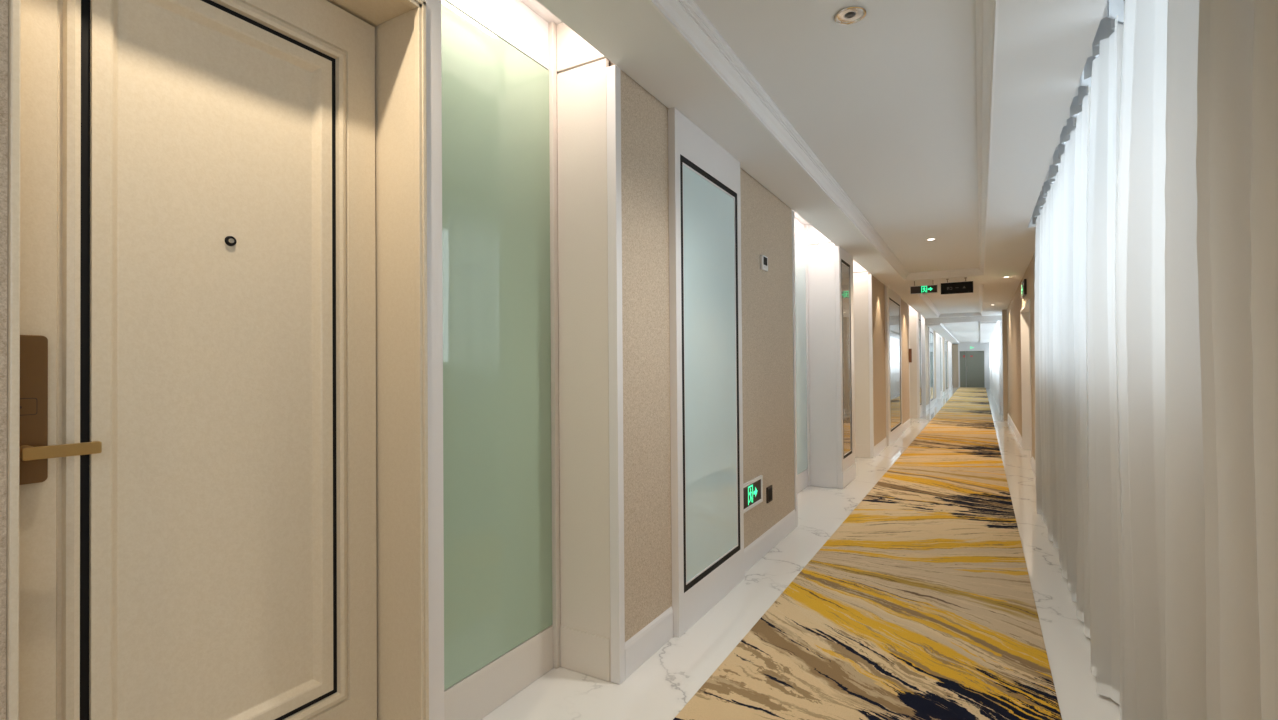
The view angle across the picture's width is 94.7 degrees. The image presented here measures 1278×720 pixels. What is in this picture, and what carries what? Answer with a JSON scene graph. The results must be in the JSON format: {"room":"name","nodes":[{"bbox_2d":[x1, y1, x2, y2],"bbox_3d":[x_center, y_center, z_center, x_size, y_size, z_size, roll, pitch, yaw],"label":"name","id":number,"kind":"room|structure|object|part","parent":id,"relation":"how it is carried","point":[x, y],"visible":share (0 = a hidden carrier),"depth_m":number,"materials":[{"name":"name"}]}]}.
{"room":"hotel corridor","nodes":[
{"label":"hotel corridor","id":0,"kind":"room"},
{"bbox_2d":[0,0,952,719],"bbox_3d":[7.146,-0.021,15.277,0.364,2.840,38.800,-1,-1,30],"label":"wall","id":1,"kind":"structure","parent":0,"point":[766,221],"depth_m":2.74,"materials":[{"name":"paper"}]},
{"bbox_2d":[19,0,376,719],"bbox_3d":[-0.973,0.171,1.268,0.161,2.300,0.980,-1,-1,30],"label":"door","id":2,"kind":"structure","parent":1,"relation":"in","point":[197,440],"depth_m":1.29,"materials":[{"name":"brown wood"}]},
{"bbox_3d":[-1.089,0.087,1.025,0.018,0.262,0.082,-1,-1,30],"label":"lock plate","id":3,"kind":"part","parent":2,"relation":"part of","materials":[{"name":"brown metal"}]},
{"bbox_3d":[-1.035,0.161,1.050,0.049,0.024,0.104,-1,-1,30],"label":"lever handle","id":4,"kind":"part","parent":2,"relation":"part of","materials":[{"name":"gold metal"}]},
{"bbox_3d":[-0.929,0.035,1.333,0.017,1.643,0.483,-1,-1,30],"label":"sunk panel","id":5,"kind":"part","parent":2,"relation":"part of","materials":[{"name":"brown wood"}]},
{"bbox_2d":[6,0,428,719],"bbox_3d":[-0.887,0.170,1.310,0.268,2.300,0.786,-1,-1,30],"label":"trim","id":6,"kind":"structure","parent":1,"relation":"attached to","point":[392,20],"depth_m":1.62,"materials":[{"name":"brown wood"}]},
{"bbox_2d":[424,0,443,719],"bbox_3d":[-0.711,-0.097,1.696,0.352,2.840,0.057,-1,-1,30],"label":"trim","id":7,"kind":"structure","parent":1,"relation":"attached to","point":[433,7],"depth_m":1.61,"materials":[{"name":"white paint"}]},
{"bbox_2d":[441,0,624,719],"bbox_3d":[-0.471,-0.095,2.137,0.384,2.839,0.945,-1,-1,30],"label":"niche","id":8,"kind":"object","parent":1,"relation":"attached to","point":[534,584],"visible":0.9,"depth_m":2.42,"materials":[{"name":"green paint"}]},
{"bbox_3d":[-0.606,-0.061,2.179,0.012,2.401,0.869,-1,-1,30],"label":"glass pane","id":9,"kind":"part","parent":8,"relation":"part of","materials":[{"name":"green glass"}]},
{"bbox_3d":[-0.380,-0.071,2.567,0.050,2.799,0.029,-1,-1,30],"label":"corner post","id":10,"kind":"part","parent":8,"relation":"part of","materials":[{"name":"beige paint"}]},
{"bbox_3d":[-0.231,1.237,2.485,0.253,0.176,0.006,-1,-1,30],"label":"skirting","id":11,"kind":"part","parent":8,"relation":"part of","materials":[{"name":"beige paint"}]},
{"bbox_2d":[668,107,743,637],"bbox_3d":[0.390,0.057,3.218,0.037,2.543,0.896,-1,-1,30],"label":"glass panel","id":12,"kind":"object","parent":1,"relation":"attached to","point":[705,295],"visible":1,"depth_m":3.11,"materials":[{"name":"white glass"}]},
{"bbox_3d":[0.398,0.065,3.213,0.003,2.078,0.716,-1,-1,30],"label":"glass pane","id":13,"kind":"part","parent":12,"relation":"part of","materials":[{"name":"glass"}]},
{"bbox_3d":[0.401,0.065,3.212,0.008,2.146,0.784,-1,-1,30],"label":"black trim","id":14,"kind":"part","parent":12,"relation":"part of","materials":[{"name":"black metal"}]},
{"bbox_2d":[743,475,762,512],"bbox_3d":[0.730,0.868,3.809,0.014,0.175,0.406,-1,-1,30],"label":"exit sign","id":15,"kind":"object","parent":1,"relation":"attached to","point":[752,489],"visible":0.77,"depth_m":3.82,"materials":[{"name":"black plastic"}]},
{"bbox_2d":[760,255,767,270],"bbox_3d":[0.867,-0.670,4.073,0.022,0.100,0.120,-1,-1,30],"label":"thermostat","id":16,"kind":"object","parent":1,"relation":"attached to","point":[763,259],"visible":1,"depth_m":4.04,"materials":[{"name":"white plastic"}]},
{"bbox_2d":[766,485,772,502],"bbox_3d":[0.917,0.942,4.133,0.012,0.110,0.110,-1,-1,30],"label":"wall socket","id":17,"kind":"object","parent":1,"relation":"attached to","point":[769,494],"visible":1,"depth_m":4.11,"materials":[{"name":"plastic"}]},
{"bbox_2d":[625,385,952,678],"bbox_3d":[8.493,1.335,17.198,0.008,0.145,34.110,-1,-1,30],"label":"baseboard","id":18,"kind":"structure","parent":1,"relation":"attached to","point":[639,648],"depth_m":2.78,"materials":[{"name":"white paint"}]},
{"bbox_2d":[792,210,841,526],"bbox_3d":[1.516,-0.076,5.541,0.408,2.839,1.703,-1,-1,30],"label":"niche","id":19,"kind":"object","parent":1,"relation":"attached to","point":[815,268],"visible":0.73,"depth_m":6.22,"materials":[{"name":"white paint"}]},
{"bbox_3d":[1.389,-0.041,5.621,0.012,2.401,1.591,-1,-1,30],"label":"glass pane","id":20,"kind":"part","parent":19,"relation":"part of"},
{"bbox_3d":[1.797,-0.050,6.322,0.050,2.799,0.029,-1,-1,30],"label":"corner post","id":21,"kind":"part","parent":19,"relation":"part of","materials":[{"name":"white paint"}]},
{"bbox_3d":[1.956,1.258,6.234,0.277,0.176,0.006,-1,-1,30],"label":"skirting","id":22,"kind":"part","parent":19,"relation":"part of","materials":[{"name":"white paint"}]},
{"bbox_2d":[817,242,873,457],"bbox_3d":[2.691,-0.065,7.591,0.384,2.839,1.567,-1,-1,30],"label":"niche","id":23,"kind":"object","parent":1,"relation":"attached to","point":[862,282],"visible":0.36,"depth_m":8.20,"materials":[{"name":"beige paint"}]},
{"bbox_3d":[3.087,1.269,8.208,0.253,0.176,0.006,-1,-1,30],"label":"skirting","id":24,"kind":"part","parent":23,"relation":"part of","materials":[{"name":"beige paint"}]},
{"bbox_2d":[884,285,902,445],"bbox_3d":[4.388,0.096,10.113,0.037,2.543,1.896,-1,-1,30],"label":"glass panel","id":25,"kind":"object","parent":1,"relation":"attached to","point":[893,349],"visible":1,"depth_m":9.90,"materials":[{"name":"glass"}]},
{"bbox_3d":[4.420,0.079,10.152,0.003,2.112,1.432,-1,-1,30],"label":"glass pane","id":26,"kind":"part","parent":25,"relation":"part of","materials":[{"name":"glass"}]},
{"bbox_3d":[4.423,0.078,10.150,0.008,2.180,1.500,-1,-1,30],"label":"black trim","id":27,"kind":"part","parent":25,"relation":"part of","materials":[{"name":"black metal"}]},
{"bbox_2d":[909,349,911,361],"bbox_3d":[5.700,-0.094,12.361,0.058,0.290,0.045,-1,-1,30],"label":"number plaque","id":28,"kind":"object","parent":1,"relation":"attached to","point":[910,350],"visible":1,"depth_m":12.35,"materials":[{"name":"brown wood"}]},
{"bbox_2d":[908,305,919,417],"bbox_3d":[6.028,-0.032,13.325,0.408,2.839,1.938,-1,-1,30],"label":"niche","id":29,"kind":"object","parent":1,"relation":"attached to","point":[914,407],"visible":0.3,"depth_m":14.09,"materials":[{"name":"beige paint"}]},
{"bbox_3d":[6.527,1.302,14.119,0.277,0.176,0.006,-1,-1,30],"label":"skirting","id":30,"kind":"part","parent":29,"relation":"part of","materials":[{"name":"beige paint"}]},
{"bbox_2d":[909,310,925,411],"bbox_3d":[7.268,-0.020,15.488,0.384,2.839,1.492,-1,-1,30],"label":"niche","id":31,"kind":"object","parent":1,"relation":"attached to","point":[922,318],"visible":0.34,"depth_m":16.02,"materials":[{"name":"white paint"}]},
{"bbox_2d":[928,327,933,408],"bbox_3d":[8.826,0.206,17.769,0.037,2.409,1.796,-1,-1,30],"label":"glass panel","id":32,"kind":"object","parent":1,"relation":"attached to","point":[930,331],"visible":0.88,"depth_m":17.51,"materials":[{"name":"white glass"}]},
{"bbox_3d":[8.834,0.186,17.764,0.003,1.982,1.332,-1,-1,30],"label":"glass pane","id":33,"kind":"part","parent":32,"relation":"part of","materials":[{"name":"glass"}]},
{"bbox_2d":[935,332,940,398],"bbox_3d":[10.382,0.010,20.834,0.408,2.839,1.778,-1,-1,30],"label":"niche","id":34,"kind":"object","parent":1,"relation":"attached to","point":[938,396],"visible":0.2,"depth_m":21.51,"materials":[{"name":"white paint"}]},
{"bbox_2d":[941,336,942,395],"bbox_3d":[11.594,0.022,22.950,0.384,2.839,1.542,-1,-1,30],"label":"niche","id":35,"kind":"object","parent":1,"relation":"attached to","point":[941,336],"visible":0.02,"depth_m":23.49,"materials":[{"name":"white paint"}]},
{"bbox_2d":[944,338,947,394],"bbox_3d":[13.290,0.249,25.468,0.037,2.409,1.796,-1,-1,30],"label":"glass panel","id":36,"kind":"object","parent":1,"relation":"attached to","point":[945,340],"visible":0.88,"depth_m":25.09,"materials":[{"name":"white glass"}]},
{"bbox_3d":[13.298,0.230,25.464,0.003,1.982,1.332,-1,-1,30],"label":"glass pane","id":37,"kind":"part","parent":36,"relation":"part of","materials":[{"name":"glass"}]},
{"bbox_2d":[948,341,950,389],"bbox_3d":[14.845,0.053,28.534,0.408,2.839,1.778,-1,-1,30],"label":"niche","id":38,"kind":"object","parent":1,"relation":"attached to","point":[949,358],"visible":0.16,"depth_m":29.20,"materials":[{"name":"white paint"}]},
{"bbox_2d":[949,343,951,387],"bbox_3d":[16.057,0.065,30.649,0.384,2.839,1.542,-1,-1,30],"label":"niche","id":39,"kind":"object","parent":1,"relation":"attached to","point":[950,343],"visible":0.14,"depth_m":31.19,"materials":[{"name":"white paint"}]},
{"bbox_2d":[926,321,996,343],"bbox_3d":[13.239,-0.952,23.742,1.682,0.059,18.050,-1,-1,30],"label":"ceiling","id":40,"kind":"structure","parent":1,"relation":"attached to","point":[987,328],"depth_m":19.44,"materials":[{"name":"paint"}]},
{"bbox_2d":[925,315,1001,323],"bbox_3d":[8.735,-1.233,15.836,1.840,0.430,0.150,-1,-1,30],"label":"trim","id":41,"kind":"structure","parent":1,"relation":"attached to","point":[976,318],"depth_m":15.77,"materials":[{"name":"paint"}]},
{"bbox_2d":[481,387,1119,719],"bbox_3d":[8.177,1.445,14.671,3.400,0.120,39.400,-1,-1,30],"label":"floor","id":42,"kind":"structure","parent":0,"point":[660,688],"depth_m":2.92,"materials":[{"name":"white stone"}]},
{"bbox_2d":[673,387,1061,719],"bbox_3d":[8.174,1.381,14.811,1.227,0.010,38.440,-1,-1,30],"label":"carpet runner","id":43,"kind":"object","parent":42,"relation":"on","point":[920,604],"visible":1,"depth_m":3.00,"materials":[{"name":"carpet"}]},
{"bbox_2d":[536,0,1107,342],"bbox_3d":[8.376,-1.248,14.570,2.490,0.420,38.800,-1,-1,30],"label":"ceiling","id":44,"kind":"structure","parent":0,"point":[885,100],"depth_m":2.94,"materials":[{"name":"paint"}]},
{"bbox_2d":[648,0,998,316],"bbox_3d":[3.403,-1.251,6.790,1.077,0.096,20.350,-1,-1,30],"label":"trim","id":45,"kind":"structure","parent":44,"relation":"attached to","point":[685,17],"depth_m":2.94,"materials":[{"name":"paint"}]},
{"bbox_2d":[834,6,865,24],"bbox_3d":[0.809,-1.320,2.255,0.116,0.006,0.116,-1,-1,30],"label":"recessed light","id":46,"kind":"object","parent":44,"relation":"in","point":[860,11],"visible":1,"depth_m":2.25,"materials":[{"name":"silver metal"}]},
{"bbox_3d":[0.809,-1.320,2.255,0.039,0.005,0.039,-1,-1,30],"label":"bulb","id":47,"kind":"part","parent":46,"relation":"part of","materials":[{"name":"glass"}]},
{"bbox_2d":[910,281,937,294],"bbox_3d":[4.261,-1.089,8.803,0.380,0.200,0.034,-1,-1,30],"label":"exit sign","id":48,"kind":"object","parent":44,"relation":"hanging from","point":[921,289],"visible":1,"depth_m":8.79,"materials":[{"name":"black plastic"}]},
{"bbox_2d":[940,277,973,294],"bbox_3d":[4.638,-1.078,8.586,0.430,0.232,0.038,-1,-1,30],"label":"hanging sign","id":49,"kind":"object","parent":44,"relation":"hanging from","point":[964,287],"visible":1,"depth_m":8.56,"materials":[{"name":"black plastic"}]},
{"bbox_2d":[989,339,991,392],"bbox_3d":[16.755,0.265,27.967,0.122,2.335,6.416,-1,-1,30],"label":"sheer curtain","id":50,"kind":"object","parent":44,"relation":"hanging from","point":[990,343],"visible":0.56,"depth_m":27.80,"materials":[{"name":"fabric"}]},
{"bbox_2d":[991,333,994,399],"bbox_3d":[13.544,0.234,22.432,0.136,2.335,6.216,-1,-1,30],"label":"sheer curtain","id":51,"kind":"object","parent":44,"relation":"hanging from","point":[993,337],"visible":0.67,"depth_m":21.36,"materials":[{"name":"fabric"}]},
{"bbox_2d":[995,321,1002,414],"bbox_3d":[10.486,0.205,17.154,0.119,2.335,5.816,-1,-1,30],"label":"sheer curtain","id":52,"kind":"object","parent":44,"relation":"hanging from","point":[998,333],"visible":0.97,"depth_m":15.20,"materials":[{"name":"fabric"}]},
{"bbox_3d":[2.095,-1.423,2.701,0.026,0.131,6.120,-1,-1,30],"label":"track","id":53,"kind":"object","parent":44,"relation":"attached to","visible":0},
{"bbox_2d":[1032,69,1091,637],"bbox_3d":[2.825,-0.024,3.934,0.136,2.654,3.096,-1,-1,30],"label":"sheer curtain","id":54,"kind":"object","parent":53,"relation":"hanging from","point":[1059,216],"visible":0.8,"depth_m":3.33,"materials":[{"name":"fabric"}]},
{"bbox_2d":[1084,0,1124,719],"bbox_3d":[1.878,-0.033,2.321,0.172,2.654,0.556,-1,-1,30],"label":"sheer curtain","id":55,"kind":"object","parent":53,"relation":"hanging from","point":[1104,67],"visible":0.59,"depth_m":2.27,"materials":[{"name":"fabric"}]},
{"bbox_2d":[1116,0,1277,719],"bbox_3d":[1.125,-0.041,1.015,0.201,2.654,2.201,-1,-1,30],"label":"sheer curtain","id":56,"kind":"object","parent":53,"relation":"hanging from","point":[1197,234],"visible":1,"depth_m":1.36,"materials":[{"name":"fabric"}]},
{"bbox_2d":[952,342,989,387],"bbox_3d":[17.858,0.061,31.606,3.200,2.840,0.200,-1,-1,30],"label":"wall","id":57,"kind":"structure","parent":0,"point":[962,346],"depth_m":31.27,"materials":[{"name":"paint"}]},
{"bbox_2d":[952,344,958,387],"bbox_3d":[17.145,0.315,31.878,0.272,2.350,0.038,-1,-1,30],"label":"trim","id":58,"kind":"structure","parent":57,"relation":"attached to","point":[954,346],"depth_m":31.86,"materials":[{"name":"beige paint"}]},
{"bbox_2d":[958,349,985,387],"bbox_3d":[17.807,0.465,31.459,1.280,2.029,0.098,-1,-1,30],"label":"door","id":59,"kind":"structure","parent":57,"relation":"in","point":[971,363],"depth_m":31.45,"materials":[{"name":"grey paint"}]},
{"bbox_2d":[1002,310,1007,418],"bbox_3d":[8.892,0.097,13.628,0.785,2.543,0.340,-1,-1,30],"label":"wall","id":60,"kind":"structure","parent":0,"point":[1004,312],"depth_m":13.66,"materials":[{"name":"beige paint"}]},
{"bbox_2d":[1007,253,1034,458],"bbox_3d":[6.431,0.073,9.299,0.700,2.543,9.618,-1,-1,30],"label":"wall","id":61,"kind":"structure","parent":0,"point":[1016,304],"depth_m":9.72,"materials":[{"name":"beige paint"}]},
{"bbox_2d":[1007,414,1034,473],"bbox_3d":[6.129,1.275,9.461,0.014,0.144,9.590,-1,-1,30],"label":"baseboard","id":62,"kind":"structure","parent":61,"relation":"attached to","point":[1011,422],"depth_m":9.73,"materials":[{"name":"white paint"}]},
{"bbox_2d":[1021,279,1026,298],"bbox_3d":[5.319,-0.977,8.134,0.030,0.205,0.700,-1,-1,30],"label":"exit sign","id":63,"kind":"object","parent":61,"relation":"attached to","point":[1024,283],"visible":1,"depth_m":7.93,"materials":[{"name":"plastic"}]},
{"bbox_2d":[1020,299,1031,457],"bbox_3d":[5.441,0.290,8.068,0.240,2.097,1.816,-1,-1,30],"label":"door","id":64,"kind":"structure","parent":61,"relation":"in","point":[1025,311],"depth_m":8.85,"materials":[{"name":"white paint"}]},
{"bbox_3d":[6.876,-0.017,15.433,0.220,2.840,38.800,-1,-1,30],"label":"wall","id":65,"kind":"structure","parent":0,"visible":0},
{"bbox_2d":[808,246,854,471],"bbox_3d":[2.133,0.078,6.588,0.402,2.543,0.725,-1,-1,30],"label":"glass panel","id":66,"kind":"object","parent":65,"relation":"attached to","point":[846,260],"visible":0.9,"depth_m":6.49,"materials":[{"name":"beige glass"}]},
{"bbox_3d":[2.266,-0.012,6.437,0.003,2.055,0.432,-1,-1,30],"label":"glass pane","id":67,"kind":"part","parent":66,"relation":"part of","materials":[{"name":"grey glass"}]},
{"bbox_3d":[2.269,-0.012,6.435,0.008,2.123,0.500,-1,-1,30],"label":"black trim","id":68,"kind":"part","parent":66,"relation":"part of","materials":[{"name":"black metal"}]},
{"bbox_2d":[842,462,855,488],"bbox_3d":[2.300,1.262,6.472,0.042,0.169,0.749,-1,-1,30],"label":"trim","id":69,"kind":"structure","parent":65,"relation":"attached to","point":[849,474],"depth_m":6.39,"materials":[{"name":"white paint"}]},
{"bbox_2d":[918,312,921,417],"bbox_3d":[6.702,0.122,14.470,0.402,2.543,0.716,-1,-1,30],"label":"glass panel","id":70,"kind":"object","parent":65,"relation":"attached to","point":[919,314],"visible":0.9,"depth_m":14.40,"materials":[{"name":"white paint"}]},
{"bbox_3d":[6.847,0.052,14.340,0.003,2.012,0.452,-1,-1,30],"label":"glass pane","id":71,"kind":"part","parent":70,"relation":"part of","materials":[{"name":"glass"}]},
{"bbox_2d":[938,335,941,397],"bbox_3d":[11.016,0.231,21.909,0.402,2.409,0.716,-1,-1,30],"label":"glass panel","id":72,"kind":"object","parent":65,"relation":"attached to","point":[940,335],"visible":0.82,"depth_m":21.85,"materials":[{"name":"white glass"}]},
{"bbox_3d":[11.178,0.159,21.809,0.003,1.882,0.482,-1,-1,30],"label":"glass pane","id":73,"kind":"part","parent":72,"relation":"part of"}
]}

